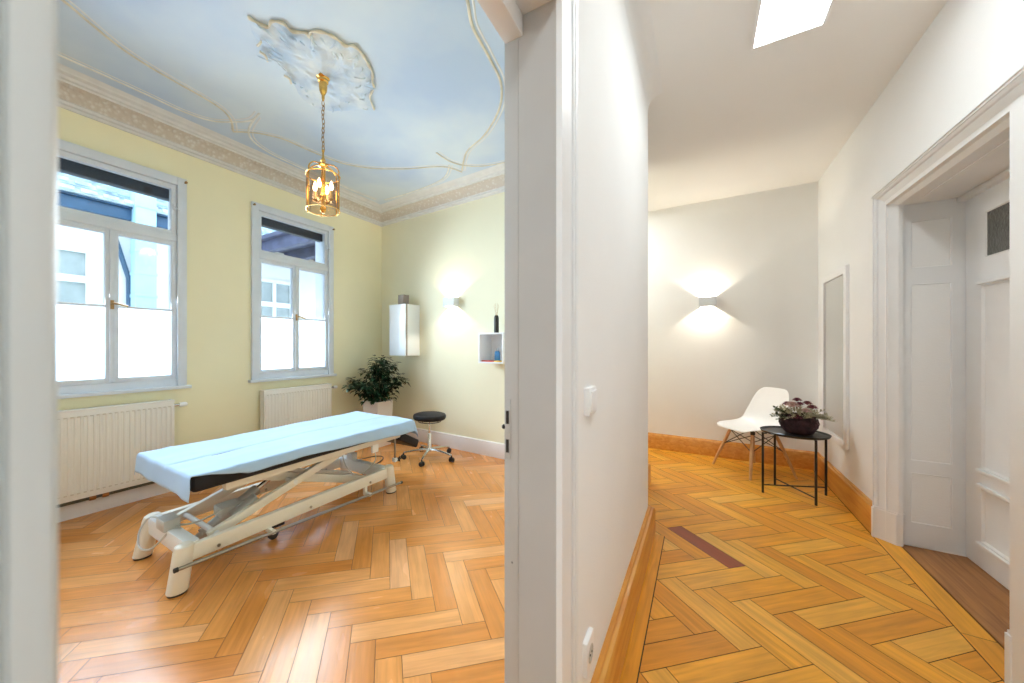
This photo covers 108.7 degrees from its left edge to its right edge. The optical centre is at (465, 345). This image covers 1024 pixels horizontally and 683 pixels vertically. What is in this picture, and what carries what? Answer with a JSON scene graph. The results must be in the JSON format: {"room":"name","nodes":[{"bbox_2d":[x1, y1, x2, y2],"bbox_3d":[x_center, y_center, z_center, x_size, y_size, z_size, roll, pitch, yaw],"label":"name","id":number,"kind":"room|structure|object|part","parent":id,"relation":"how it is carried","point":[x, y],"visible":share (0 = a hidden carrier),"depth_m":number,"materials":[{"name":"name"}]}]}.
{"room":"clinic hallway","nodes":[
{"label":"clinic hallway","id":0,"kind":"room"},
{"bbox_2d":[58,107,381,445],"bbox_3d":[-2.934,-0.360,2.806,0.300,3.220,6.350,0,0,33],"label":"wall","id":1,"kind":"structure","parent":0,"point":[222,403],"depth_m":3.51,"materials":[{"name":"yellow paint"}]},
{"bbox_2d":[58,481,154,507],"bbox_3d":[-3.386,1.117,1.759,0.071,0.052,3.900,0,0,33],"label":"pipe","id":2,"kind":"object","parent":1,"relation":"attached to","point":[151,482],"visible":0.49,"depth_m":2.74,"materials":[{"name":"orange metal"}]},
{"bbox_2d":[58,483,170,522],"bbox_3d":[-2.855,1.167,2.631,0.022,0.165,6.140,0,0,33],"label":"baseboard","id":3,"kind":"structure","parent":1,"relation":"attached to","point":[68,512],"depth_m":2.80,"materials":[{"name":"white wood"}]},
{"bbox_2d":[58,399,187,504],"bbox_3d":[-2.723,0.778,2.754,0.108,0.644,1.034,0,0,33],"label":"radiator","id":4,"kind":"object","parent":1,"relation":"attached to","point":[98,447],"visible":0.63,"depth_m":2.72,"materials":[{"name":"white metal"}]},
{"bbox_2d":[58,399,174,412],"bbox_3d":[-2.740,0.463,2.706,0.080,0.014,0.936,0,0,33],"label":"grille","id":5,"kind":"object","parent":4,"relation":"attached to","point":[169,401],"depth_m":2.79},
{"bbox_3d":[-2.446,0.508,3.158,0.038,0.038,0.055,0,0,33],"label":"thermostat knob","id":6,"kind":"part","parent":4,"relation":"part of","materials":[{"name":"white plastic"}]},
{"bbox_2d":[58,139,191,398],"bbox_3d":[-2.840,-0.542,2.886,0.351,1.835,1.025,0,0,33],"label":"window","id":7,"kind":"structure","parent":1,"relation":"in","point":[109,348],"depth_m":2.87,"materials":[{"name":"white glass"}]},
{"bbox_3d":[-2.876,-0.022,2.662,0.004,0.554,0.348,0,0,33],"label":"frosted pane","id":8,"kind":"part","parent":7,"relation":"part of","materials":[{"name":"white glass"}]},
{"bbox_3d":[-2.873,-0.306,2.660,0.051,1.192,0.418,0,0,33],"label":"sash","id":9,"kind":"part","parent":7,"relation":"part of","materials":[{"name":"white glass"}]},
{"bbox_2d":[58,157,168,201],"bbox_3d":[-2.883,-1.350,2.913,0.070,0.110,0.885,0,0,33],"label":"roller blind","id":10,"kind":"object","parent":7,"relation":"attached to","point":[65,166],"depth_m":2.92,"materials":[{"name":"black fabric"}]},
{"bbox_3d":[-2.760,-1.172,2.834,0.051,0.436,0.833,0,0,33],"label":"transom sash","id":11,"kind":"part","parent":7,"relation":"part of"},
{"bbox_3d":[-2.692,-0.315,2.836,0.045,0.070,0.097,0,0,33],"label":"handle","id":12,"kind":"part","parent":7,"relation":"part of","materials":[{"name":"gold metal"}]},
{"bbox_3d":[-2.734,0.361,2.817,0.085,0.027,1.025,0,0,33],"label":"sill","id":13,"kind":"part","parent":7,"relation":"part of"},
{"bbox_3d":[-2.647,-0.306,3.011,0.051,1.192,0.412,0,0,33],"label":"sash","id":14,"kind":"part","parent":7,"relation":"part of","materials":[{"name":"white glass"}]},
{"bbox_3d":[-2.651,-0.022,3.014,0.004,0.554,0.342,0,0,33],"label":"frosted pane","id":15,"kind":"part","parent":7,"relation":"part of","materials":[{"name":"white glass"}]},
{"bbox_2d":[58,63,504,226],"bbox_3d":[-1.461,-1.782,1.735,3.335,0.175,6.140,0,0,33],"label":"crown molding","id":16,"kind":"structure","parent":1,"relation":"attached to","point":[79,93],"depth_m":3.45,"materials":[{"name":"paint"}]},
{"bbox_2d":[248,201,336,382],"bbox_3d":[-2.015,-0.542,4.171,0.351,1.835,1.030,0,0,33],"label":"window","id":17,"kind":"structure","parent":1,"relation":"in","point":[292,347],"depth_m":4.09,"materials":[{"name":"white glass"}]},
{"bbox_3d":[-2.051,-0.022,3.946,0.004,0.554,0.351,0,0,33],"label":"frosted pane","id":18,"kind":"part","parent":17,"relation":"part of","materials":[{"name":"white glass"}]},
{"bbox_3d":[-2.047,-0.306,3.944,0.051,1.192,0.421,0,0,33],"label":"sash","id":19,"kind":"part","parent":17,"relation":"part of","materials":[{"name":"white glass"}]},
{"bbox_2d":[261,217,321,241],"bbox_3d":[-2.057,-1.350,4.198,0.070,0.110,0.890,0,0,33],"label":"roller blind","id":20,"kind":"object","parent":17,"relation":"attached to","point":[265,222],"depth_m":4.20,"materials":[{"name":"black fabric"}]},
{"bbox_3d":[-1.908,0.361,4.102,0.085,0.027,1.030,0,0,33],"label":"sill","id":21,"kind":"part","parent":17,"relation":"part of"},
{"bbox_3d":[-1.935,-1.172,4.120,0.051,0.436,0.838,0,0,33],"label":"transom sash","id":22,"kind":"part","parent":17,"relation":"part of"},
{"bbox_3d":[-1.824,-0.022,4.300,0.004,0.554,0.345,0,0,33],"label":"frosted pane","id":23,"kind":"part","parent":17,"relation":"part of","materials":[{"name":"white glass"}]},
{"bbox_3d":[-1.821,-0.306,4.297,0.051,1.192,0.415,0,0,33],"label":"sash","id":24,"kind":"part","parent":17,"relation":"part of","materials":[{"name":"white glass"}]},
{"bbox_2d":[260,383,337,429],"bbox_3d":[-1.848,0.778,4.116,0.108,0.644,0.912,0,0,33],"label":"radiator","id":25,"kind":"object","parent":1,"relation":"attached to","point":[279,407],"visible":0.67,"depth_m":3.99,"materials":[{"name":"white metal"}]},
{"bbox_2d":[260,383,331,391],"bbox_3d":[-1.865,0.463,4.069,0.080,0.014,0.814,0,0,33],"label":"grille","id":26,"kind":"object","parent":25,"relation":"attached to","point":[298,388],"depth_m":4.04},
{"bbox_2d":[58,0,504,204],"bbox_3d":[-1.479,-1.930,1.871,3.759,0.120,6.350,0,0,33],"label":"ceiling","id":27,"kind":"structure","parent":0,"point":[437,89],"depth_m":2.50,"materials":[{"name":"paint"}]},
{"bbox_2d":[61,0,237,130],"bbox_3d":[-2.053,-1.869,2.480,0.183,0.013,1.425,0,0,9],"label":"trim","id":28,"kind":"structure","parent":27,"relation":"attached to","point":[63,1],"depth_m":2.39,"materials":[{"name":"paint"}]},
{"bbox_2d":[58,51,259,122],"bbox_3d":[-2.343,-1.869,2.627,1.468,0.013,0.384,0,0,-39],"label":"trim","id":29,"kind":"structure","parent":27,"relation":"attached to","point":[254,112],"depth_m":2.75,"materials":[{"name":"paint"}]},
{"bbox_2d":[247,15,374,112],"bbox_3d":[-1.004,-1.854,2.523,0.730,0.036,0.814,0,0,-11],"label":"rosette","id":30,"kind":"object","parent":27,"relation":"attached to","point":[302,55],"visible":0.96,"depth_m":2.41,"materials":[{"name":"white paint"}]},
{"bbox_2d":[247,116,376,199],"bbox_3d":[-1.597,-1.869,3.873,0.392,0.013,1.791,0,0,18],"label":"trim","id":31,"kind":"structure","parent":27,"relation":"attached to","point":[258,120],"depth_m":3.61,"materials":[{"name":"paint"}]},
{"bbox_2d":[305,72,340,216],"bbox_3d":[-0.995,-1.395,2.541,0.230,0.950,0.234,0,0,33],"label":"hanging lantern","id":32,"kind":"object","parent":27,"relation":"hanging from","point":[323,80],"visible":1,"depth_m":2.53,"materials":[{"name":"gold metal"}]},
{"bbox_3d":[-1.105,-1.070,2.546,0.011,0.284,0.011,0,0,-35],"label":"corner post","id":33,"kind":"part","parent":32,"relation":"part of","materials":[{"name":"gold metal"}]},
{"bbox_3d":[-1.054,-1.070,2.447,0.011,0.284,0.011,0,0,10],"label":"corner post","id":34,"kind":"part","parent":32,"relation":"part of","materials":[{"name":"gold metal"}]},
{"bbox_3d":[-1.052,-1.108,2.545,0.029,0.068,0.029,0,0,33],"label":"candle bulb","id":35,"kind":"part","parent":32,"relation":"part of","materials":[{"name":"white"}]},
{"bbox_3d":[-0.999,-1.108,2.483,0.029,0.068,0.029,0,0,33],"label":"candle bulb","id":36,"kind":"part","parent":32,"relation":"part of","materials":[{"name":"white"}]},
{"bbox_3d":[-0.995,-1.095,2.541,0.044,0.350,0.043,0,0,33],"label":"stem","id":37,"kind":"part","parent":32,"relation":"part of","materials":[{"name":"gold metal"}]},
{"bbox_3d":[-0.944,-1.070,2.442,0.011,0.284,0.011,0,0,10],"label":"corner post","id":38,"kind":"part","parent":32,"relation":"part of","materials":[{"name":"gold metal"}]},
{"bbox_3d":[-0.934,-1.070,2.634,0.011,0.284,0.011,0,0,-35],"label":"corner post","id":39,"kind":"part","parent":32,"relation":"part of","materials":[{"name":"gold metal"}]},
{"bbox_3d":[-0.884,-1.070,2.535,0.011,0.284,0.011,0,0,10],"label":"corner post","id":40,"kind":"part","parent":32,"relation":"part of","materials":[{"name":"gold metal"}]},
{"bbox_2d":[231,129,463,172],"bbox_3d":[-1.073,-1.869,3.647,2.150,0.013,0.359,0,0,-21],"label":"trim","id":41,"kind":"structure","parent":27,"relation":"attached to","point":[431,166],"depth_m":3.73,"materials":[{"name":"paint"}]},
{"bbox_2d":[384,165,452,200],"bbox_3d":[-0.538,-1.869,4.291,0.209,0.013,1.292,0,0,-44],"label":"trim","id":42,"kind":"structure","parent":27,"relation":"attached to","point":[448,165],"depth_m":4.30,"materials":[{"name":"paint"}]},
{"bbox_2d":[436,152,504,166],"bbox_3d":[0.497,-1.869,3.516,1.543,0.013,0.399,0,0,15],"label":"trim","id":43,"kind":"structure","parent":27,"relation":"attached to","point":[491,164],"depth_m":3.75,"materials":[{"name":"paint"}]},
{"bbox_2d":[461,0,504,170],"bbox_3d":[0.123,-1.869,2.824,0.364,0.013,2.150,0,0,0],"label":"trim","id":44,"kind":"structure","parent":27,"relation":"attached to","point":[467,1],"depth_m":2.46,"materials":[{"name":"paint"}]},
{"bbox_2d":[382,192,504,443],"bbox_3d":[0.136,-0.360,4.314,3.448,3.220,0.120,0,0,36],"label":"wall","id":45,"kind":"structure","parent":0,"point":[458,251],"depth_m":4.47,"materials":[{"name":"yellow paint"}]},
{"bbox_2d":[389,304,419,355],"bbox_3d":[-0.801,-0.198,4.762,0.290,0.656,0.261,0,0,36],"label":"upper cabinet","id":46,"kind":"object","parent":45,"relation":"attached to","point":[404,319],"visible":1,"depth_m":4.66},
{"bbox_3d":[-0.867,-0.198,4.672,0.290,0.652,0.040,0,0,36],"label":"cabinet door","id":47,"kind":"part","parent":46,"relation":"part of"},
{"bbox_2d":[398,294,408,303],"bbox_3d":[-0.813,-0.591,4.745,0.100,0.129,0.103,0,0,36],"label":"speaker","id":48,"kind":"object","parent":46,"relation":"on","point":[402,299],"visible":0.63,"depth_m":4.71},
{"bbox_2d":[398,295,402,303],"bbox_3d":[-0.842,-0.591,4.705,0.088,0.117,0.004,0,0,36],"label":"grille","id":49,"kind":"object","parent":48,"relation":"attached to","point":[400,297],"depth_m":4.70,"materials":[{"name":"grey metal"}]},
{"bbox_2d":[443,297,458,307],"bbox_3d":[-0.183,-0.522,4.411,0.164,0.112,0.100,0,0,36],"label":"wall sconce","id":50,"kind":"object","parent":45,"relation":"attached to","point":[448,302],"visible":1,"depth_m":4.37,"materials":[{"name":"white plastic"}]},
{"bbox_2d":[406,428,504,458],"bbox_3d":[0.121,1.167,4.237,3.261,0.165,0.022,0,0,36],"label":"baseboard","id":51,"kind":"structure","parent":45,"relation":"attached to","point":[478,446],"depth_m":4.33,"materials":[{"name":"white wood"}]},
{"bbox_2d":[478,332,504,363],"bbox_3d":[0.331,0.028,3.942,0.310,0.325,0.250,0,0,36],"label":"cube shelf","id":52,"kind":"object","parent":45,"relation":"attached to","point":[488,343],"visible":0.71,"depth_m":4.02,"materials":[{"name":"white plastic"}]},
{"bbox_2d":[494,303,498,332],"bbox_3d":[0.328,-0.297,3.938,0.053,0.324,0.053,0,0,-12],"label":"reed diffuser","id":53,"kind":"object","parent":52,"relation":"on","point":[496,317],"visible":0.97,"depth_m":3.92,"materials":[{"name":"black glass"}]},
{"bbox_2d":[494,315,498,332],"bbox_3d":[0.328,-0.230,3.938,0.054,0.190,0.054,0,0,33],"label":"bottle","id":54,"kind":"object","parent":53,"relation":"on","point":[496,318],"depth_m":3.91,"materials":[{"name":"black glass"}]},
{"bbox_2d":[494,348,499,360],"bbox_3d":[0.338,0.102,3.943,0.062,0.144,0.061,0,0,33],"label":"bottle","id":55,"kind":"object","parent":52,"relation":"in","point":[497,353],"visible":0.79,"depth_m":3.92,"materials":[{"name":"blue plastic"}]},
{"bbox_3d":[0.402,0.028,4.040,0.277,0.292,0.007,0,0,36],"label":"shelf","id":56,"kind":"part","parent":52,"relation":"part of","materials":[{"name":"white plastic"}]},
{"bbox_2d":[58,441,1003,682],"bbox_3d":[-0.490,1.252,1.860,5.235,0.003,7.800,0,0,33],"label":"floor","id":57,"kind":"structure","parent":0,"point":[742,583],"depth_m":1.81,"materials":[{"name":"brown wood"}]},
{"bbox_2d":[132,434,418,598],"bbox_3d":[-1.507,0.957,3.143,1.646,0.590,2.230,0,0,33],"label":"table","id":58,"kind":"object","parent":57,"relation":"on","point":[231,505],"visible":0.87,"depth_m":2.25,"materials":[{"name":"white metal"}]},
{"bbox_3d":[-1.900,1.127,2.176,0.080,0.227,0.137,0,0,33],"label":"leg","id":59,"kind":"part","parent":58,"relation":"part of","materials":[{"name":"beige metal"}]},
{"bbox_3d":[-1.451,1.127,1.853,0.080,0.227,0.120,0,0,33],"label":"leg","id":60,"kind":"part","parent":58,"relation":"part of","materials":[{"name":"beige metal"}]},
{"bbox_3d":[-1.501,0.921,2.658,0.034,0.324,0.998,0,0,33],"label":"scissor arm","id":61,"kind":"part","parent":58,"relation":"part of","materials":[{"name":"beige metal"}]},
{"bbox_3d":[-1.492,1.025,2.302,0.120,0.070,0.140,0,0,33],"label":"motor","id":62,"kind":"part","parent":58,"relation":"part of","materials":[{"name":"grey plastic"}]},
{"bbox_3d":[-1.387,1.010,2.282,0.068,0.130,0.170,0,0,33],"label":"motor","id":63,"kind":"part","parent":58,"relation":"part of","materials":[{"name":"grey metal"}]},
{"bbox_3d":[-1.516,1.069,2.774,0.038,0.082,1.402,0,0,33],"label":"rail","id":64,"kind":"part","parent":58,"relation":"part of","materials":[{"name":"beige metal"}]},
{"bbox_3d":[-1.165,0.921,2.442,0.034,0.324,0.998,0,0,33],"label":"scissor arm","id":65,"kind":"part","parent":58,"relation":"part of","materials":[{"name":"beige metal"}]},
{"bbox_2d":[134,411,417,502],"bbox_3d":[-1.223,0.729,2.725,0.813,0.162,1.728,0,0,33],"label":"massage table top","id":66,"kind":"object","parent":58,"relation":"on","point":[172,468],"visible":1,"depth_m":2.35,"materials":[{"name":"blue fabric"}]},
{"bbox_3d":[-1.229,0.706,2.727,0.715,0.088,1.660,0,0,33],"label":"mattress","id":67,"kind":"part","parent":58,"relation":"part of","materials":[{"name":"leather"}]},
{"bbox_3d":[-0.985,1.135,2.454,0.018,0.092,1.596,0,0,33],"label":"foot switch rod","id":68,"kind":"part","parent":58,"relation":"part of","materials":[{"name":"metal"}]},
{"bbox_3d":[-1.051,1.069,2.475,0.038,0.082,1.402,0,0,33],"label":"rail","id":69,"kind":"part","parent":58,"relation":"part of","materials":[{"name":"beige metal"}]},
{"bbox_3d":[-0.966,0.775,2.617,0.044,0.054,1.400,0,0,33],"label":"rail","id":70,"kind":"part","parent":58,"relation":"part of","materials":[{"name":"beige metal"}]},
{"bbox_3d":[-1.138,0.962,2.669,0.044,0.412,1.073,0,0,33],"label":"scissor arm","id":71,"kind":"part","parent":58,"relation":"part of","materials":[{"name":"beige metal"}]},
{"bbox_3d":[-1.306,0.962,2.777,0.044,0.412,1.073,0,0,33],"label":"scissor arm","id":72,"kind":"part","parent":58,"relation":"part of","materials":[{"name":"beige metal"}]},
{"bbox_3d":[-1.028,1.005,3.284,0.080,0.090,0.055,0,0,33],"label":"plate","id":73,"kind":"part","parent":58,"relation":"part of","materials":[{"name":"white metal"}]},
{"bbox_3d":[-0.646,1.127,3.105,0.080,0.227,0.120,0,0,33],"label":"leg","id":74,"kind":"part","parent":58,"relation":"part of","materials":[{"name":"beige metal"}]},
{"bbox_2d":[342,355,410,447],"bbox_3d":[-1.101,0.684,4.556,0.839,1.133,0.716,0,0,-15],"label":"potted plant","id":75,"kind":"object","parent":57,"relation":"on","point":[375,402],"visible":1,"depth_m":4.51,"materials":[{"name":"green plant"}]},
{"bbox_3d":[-1.110,0.970,4.600,0.266,0.560,0.266,0,0,33],"label":"pot","id":76,"kind":"part","parent":75,"relation":"part of","materials":[{"name":"beige ceramic"}]},
{"bbox_2d":[401,411,454,466],"bbox_3d":[-0.385,1.002,4.049,0.585,0.497,0.598,0,0,33],"label":"stool","id":77,"kind":"object","parent":57,"relation":"on","point":[425,416],"visible":1,"depth_m":3.99,"materials":[{"name":"black plastic"}]},
{"bbox_3d":[-0.554,1.163,4.032,0.272,0.052,0.034,0,0,-7],"label":"arm","id":78,"kind":"part","parent":77,"relation":"part of","materials":[{"name":"silver metal"}]},
{"bbox_3d":[-0.432,1.163,3.903,0.034,0.052,0.272,0,0,11],"label":"arm","id":79,"kind":"part","parent":77,"relation":"part of","materials":[{"name":"silver metal"}]},
{"bbox_3d":[-0.404,0.786,4.051,0.366,0.067,0.366,0,0,33],"label":"seat","id":80,"kind":"part","parent":77,"relation":"part of","materials":[{"name":"black plastic"}]},
{"bbox_3d":[-0.294,1.163,4.155,0.272,0.052,0.034,0,0,-43],"label":"arm","id":81,"kind":"part","parent":77,"relation":"part of","materials":[{"name":"silver metal"}]},
{"bbox_3d":[-0.272,1.163,3.979,0.272,0.052,0.034,0,0,29],"label":"arm","id":82,"kind":"part","parent":77,"relation":"part of","materials":[{"name":"silver metal"}]},
{"bbox_2d":[712,387,797,480],"bbox_3d":[2.858,0.838,3.635,0.496,0.825,0.484,0,0,-4],"label":"shell chair","id":83,"kind":"object","parent":57,"relation":"on","point":[757,415],"visible":0.83,"depth_m":3.68,"materials":[{"name":"white plastic"}]},
{"bbox_3d":[2.668,1.048,3.803,0.179,0.405,0.033,0,0,39],"label":"leg","id":84,"kind":"part","parent":83,"relation":"part of","materials":[{"name":"brown wood"}]},
{"bbox_3d":[2.694,1.048,3.442,0.033,0.405,0.179,0,0,43],"label":"leg","id":85,"kind":"part","parent":83,"relation":"part of","materials":[{"name":"brown wood"}]},
{"bbox_3d":[3.010,1.048,3.828,0.033,0.405,0.179,0,0,43],"label":"leg","id":86,"kind":"part","parent":83,"relation":"part of","materials":[{"name":"brown wood"}]},
{"bbox_3d":[3.037,1.048,3.467,0.179,0.405,0.033,0,0,39],"label":"leg","id":87,"kind":"part","parent":83,"relation":"part of","materials":[{"name":"brown wood"}]},
{"bbox_2d":[760,426,831,505],"bbox_3d":[2.760,0.987,3.070,0.451,0.526,0.449,0,0,33],"label":"tray table","id":88,"kind":"object","parent":57,"relation":"on","point":[817,435],"visible":0.76,"depth_m":3.04,"materials":[{"name":"black metal"}]},
{"bbox_3d":[2.535,0.994,3.104,0.037,0.513,0.017,0,0,4],"label":"leg","id":89,"kind":"part","parent":88,"relation":"part of","materials":[{"name":"black metal"}]},
{"bbox_3d":[2.779,0.994,3.285,0.016,0.513,0.016,0,0,33],"label":"leg","id":90,"kind":"part","parent":88,"relation":"part of","materials":[{"name":"black metal"}]},
{"bbox_2d":[760,426,831,439],"bbox_3d":[2.760,0.734,3.071,0.449,0.019,0.449,0,0,33],"label":"tray","id":91,"kind":"object","parent":88,"relation":"on","point":[818,435],"depth_m":3.02,"materials":[{"name":"black metal"}]},
{"bbox_2d":[778,412,819,434],"bbox_3d":[2.789,0.652,3.064,0.258,0.170,0.258,0,0,33],"label":"flower bowl","id":92,"kind":"object","parent":88,"relation":"on","point":[804,426],"visible":0.89,"depth_m":2.98,"materials":[{"name":"brown ceramic"}]},
{"bbox_2d":[770,398,837,421],"bbox_3d":[2.793,0.534,3.028,0.374,0.185,0.420,0,0,-40],"label":"dried flower arrangement","id":93,"kind":"object","parent":92,"relation":"in","point":[781,410],"visible":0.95,"depth_m":3.02,"materials":[{"name":"plant"}]},
{"bbox_3d":[2.734,0.994,2.853,0.016,0.513,0.021,0,0,3],"label":"leg","id":94,"kind":"part","parent":88,"relation":"part of","materials":[{"name":"black metal"}]},
{"bbox_3d":[2.988,0.994,3.043,0.042,0.513,0.016,0,0,3],"label":"leg","id":95,"kind":"part","parent":88,"relation":"part of","materials":[{"name":"black metal"}]},
{"bbox_2d":[578,0,647,682],"bbox_3d":[-0.008,-0.360,0.778,0.266,3.220,6.100,0,0,33],"label":"wall","id":96,"kind":"structure","parent":0,"point":[612,106],"depth_m":1.42,"materials":[{"name":"white paint"}]},
{"bbox_2d":[0,0,577,682],"bbox_3d":[-0.050,0.127,0.553,0.173,2.247,1.038,0,0,33],"label":"door frame","id":97,"kind":"structure","parent":96,"relation":"in","point":[540,37],"depth_m":0.85,"materials":[{"name":"paint"}]},
{"bbox_3d":[-0.244,0.144,0.140,0.046,2.212,0.118,0,0,33],"label":"casing","id":98,"kind":"part","parent":97,"relation":"part of","materials":[{"name":"paint"}]},
{"bbox_3d":[0.108,0.340,0.917,0.020,0.410,0.004,0,0,33],"label":"strike plate","id":99,"kind":"part","parent":97,"relation":"part of","materials":[{"name":"grey paint"}]},
{"bbox_3d":[0.243,0.144,0.903,0.040,2.212,0.118,0,0,33],"label":"casing","id":100,"kind":"part","parent":97,"relation":"part of","materials":[{"name":"paint"}]},
{"bbox_2d":[582,627,593,678],"bbox_3d":[0.373,0.932,1.110,0.018,0.100,0.080,0,0,33],"label":"power socket","id":101,"kind":"object","parent":96,"relation":"attached to","point":[588,643],"visible":1,"depth_m":1.08,"materials":[{"name":"white plastic"}]},
{"bbox_2d":[589,643,592,663],"bbox_3d":[0.377,0.932,1.107,0.006,0.051,0.051,0,0,33],"label":"outlet","id":102,"kind":"object","parent":101,"relation":"attached to","point":[590,644],"depth_m":1.10,"materials":[{"name":"grey plastic"}]},
{"bbox_2d":[584,386,596,415],"bbox_3d":[0.387,0.170,1.127,0.022,0.084,0.085,0,0,33],"label":"light switch","id":103,"kind":"object","parent":96,"relation":"attached to","point":[590,393],"visible":1,"depth_m":1.10,"materials":[{"name":"white plastic"}]},
{"bbox_2d":[590,463,654,682],"bbox_3d":[0.992,1.160,2.142,0.213,0.180,2.836,0,0,27],"label":"baseboard","id":104,"kind":"structure","parent":96,"relation":"attached to","point":[608,669],"depth_m":1.53,"materials":[{"name":"brown wood"}]},
{"bbox_2d":[623,0,662,108],"bbox_3d":[-0.128,-1.605,0.261,0.090,0.090,5.100,0,0,33],"label":"cove","id":105,"kind":"object","parent":96,"relation":"attached to","point":[638,12],"visible":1,"depth_m":1.98,"materials":[{"name":"white paint"}]},
{"bbox_2d":[648,181,817,451],"bbox_3d":[1.856,-0.250,4.097,3.295,3.000,1.300,0,0,33],"label":"wall","id":106,"kind":"structure","parent":0,"point":[757,253],"depth_m":4.05,"materials":[{"name":"white paint"}]},
{"bbox_2d":[699,296,715,307],"bbox_3d":[2.731,-0.492,4.129,0.164,0.112,0.100,0,0,33],"label":"wall sconce","id":107,"kind":"object","parent":106,"relation":"attached to","point":[710,301],"visible":1,"depth_m":4.09,"materials":[{"name":"white plastic"}]},
{"bbox_2d":[648,432,818,469],"bbox_3d":[2.185,1.160,4.516,3.195,0.180,0.040,0,0,33],"label":"baseboard","id":108,"kind":"structure","parent":106,"relation":"attached to","point":[803,459],"depth_m":4.03,"materials":[{"name":"brown wood"}]},
{"bbox_2d":[648,0,947,211],"bbox_3d":[0.223,-1.700,1.462,3.395,0.100,7.500,0,0,33],"label":"ceiling","id":109,"kind":"structure","parent":0,"point":[729,118],"depth_m":2.34,"materials":[{"name":"white paint"}]},
{"bbox_2d":[751,0,833,49],"bbox_3d":[1.372,-1.639,1.427,0.299,0.022,1.209,0,0,33],"label":"recessed light","id":110,"kind":"object","parent":109,"relation":"in","point":[775,20],"visible":1,"depth_m":1.82,"materials":[{"name":"white plastic"}]},
{"bbox_2d":[818,0,1023,556],"bbox_3d":[1.756,-0.250,0.476,0.450,3.000,7.500,0,0,33],"label":"wall","id":111,"kind":"structure","parent":0,"point":[971,47],"depth_m":2.24,"materials":[{"name":"white paint"}]},
{"bbox_2d":[821,264,848,449],"bbox_3d":[3.222,0.095,3.195,0.022,1.480,0.690,0,0,33],"label":"wall mirror","id":112,"kind":"object","parent":111,"relation":"attached to","point":[835,285],"visible":0.84,"depth_m":3.16,"materials":[{"name":"white mirror"}]},
{"bbox_2d":[825,275,842,438],"bbox_3d":[3.225,0.095,3.194,0.008,1.362,0.572,0,0,33],"label":"mirror glass","id":113,"kind":"object","parent":112,"relation":"attached to","point":[833,284],"depth_m":3.18,"materials":[{"name":"white mirror"}]},
{"bbox_2d":[814,453,871,532],"bbox_3d":[3.098,1.160,3.018,0.040,0.180,1.502,0,0,33],"label":"baseboard","id":114,"kind":"structure","parent":111,"relation":"attached to","point":[858,503],"depth_m":2.84,"materials":[{"name":"brown wood"}]},
{"bbox_2d":[871,64,1023,682],"bbox_3d":[2.489,0.144,1.726,0.429,2.251,1.355,0,0,33],"label":"door frame","id":115,"kind":"structure","parent":111,"relation":"in","point":[980,190],"depth_m":2.02,"materials":[{"name":"paint"}]},
{"bbox_3d":[2.713,0.140,2.339,0.058,2.221,0.143,0,0,-14],"label":"casing","id":116,"kind":"part","parent":115,"relation":"part of","materials":[{"name":"paint"}]},
{"bbox_3d":[2.845,0.178,2.231,0.275,2.120,0.021,0,0,33],"label":"reveal panel","id":117,"kind":"part","parent":115,"relation":"part of","materials":[{"name":"paint"}]},
{"bbox_3d":[2.356,-0.929,1.812,0.114,0.104,1.355,0,0,33],"label":"head casing","id":118,"kind":"part","parent":115,"relation":"part of","materials":[{"name":"paint"}]},
{"bbox_3d":[2.788,-0.610,1.894,0.006,0.236,0.237,0,0,33],"label":"glass pane","id":119,"kind":"part","parent":115,"relation":"part of","materials":[{"name":"grey glass"}]},
{"bbox_3d":[2.037,0.187,1.315,0.193,2.127,0.080,0,0,-26],"label":"casing","id":120,"kind":"part","parent":115,"relation":"part of","materials":[{"name":"paint"}]},
{"label":"outside","id":121,"kind":"structure","parent":0,"visible":0},
{"bbox_3d":[-6.548,1.900,6.584,9.865,0.100,20.000,0,0,33],"label":"ground","id":122,"kind":"structure","parent":121,"visible":0},
{"bbox_2d":[58,172,314,318],"bbox_3d":[-5.896,-1.161,6.165,3.995,6.022,16.000,0,0,33],"label":"house","id":123,"kind":"structure","parent":122,"relation":"on","point":[143,265],"depth_m":4.88,"materials":[{"name":"tile"}]},
{"bbox_3d":[-5.076,-0.840,4.307,0.022,0.680,0.860,0,0,33],"label":"house pane","id":124,"kind":"part","parent":123,"relation":"part of","materials":[{"name":"blue glass"}]},
{"bbox_3d":[-3.538,-0.750,6.701,0.022,0.800,0.650,0,0,33],"label":"house pane","id":125,"kind":"part","parent":123,"relation":"part of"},
{"bbox_2d":[261,231,314,260],"bbox_3d":[-2.168,0.030,6.920,2.030,3.640,2.900,0,0,33],"label":"porch roof","id":126,"kind":"structure","parent":122,"relation":"on","point":[290,245],"depth_m":5.91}
]}

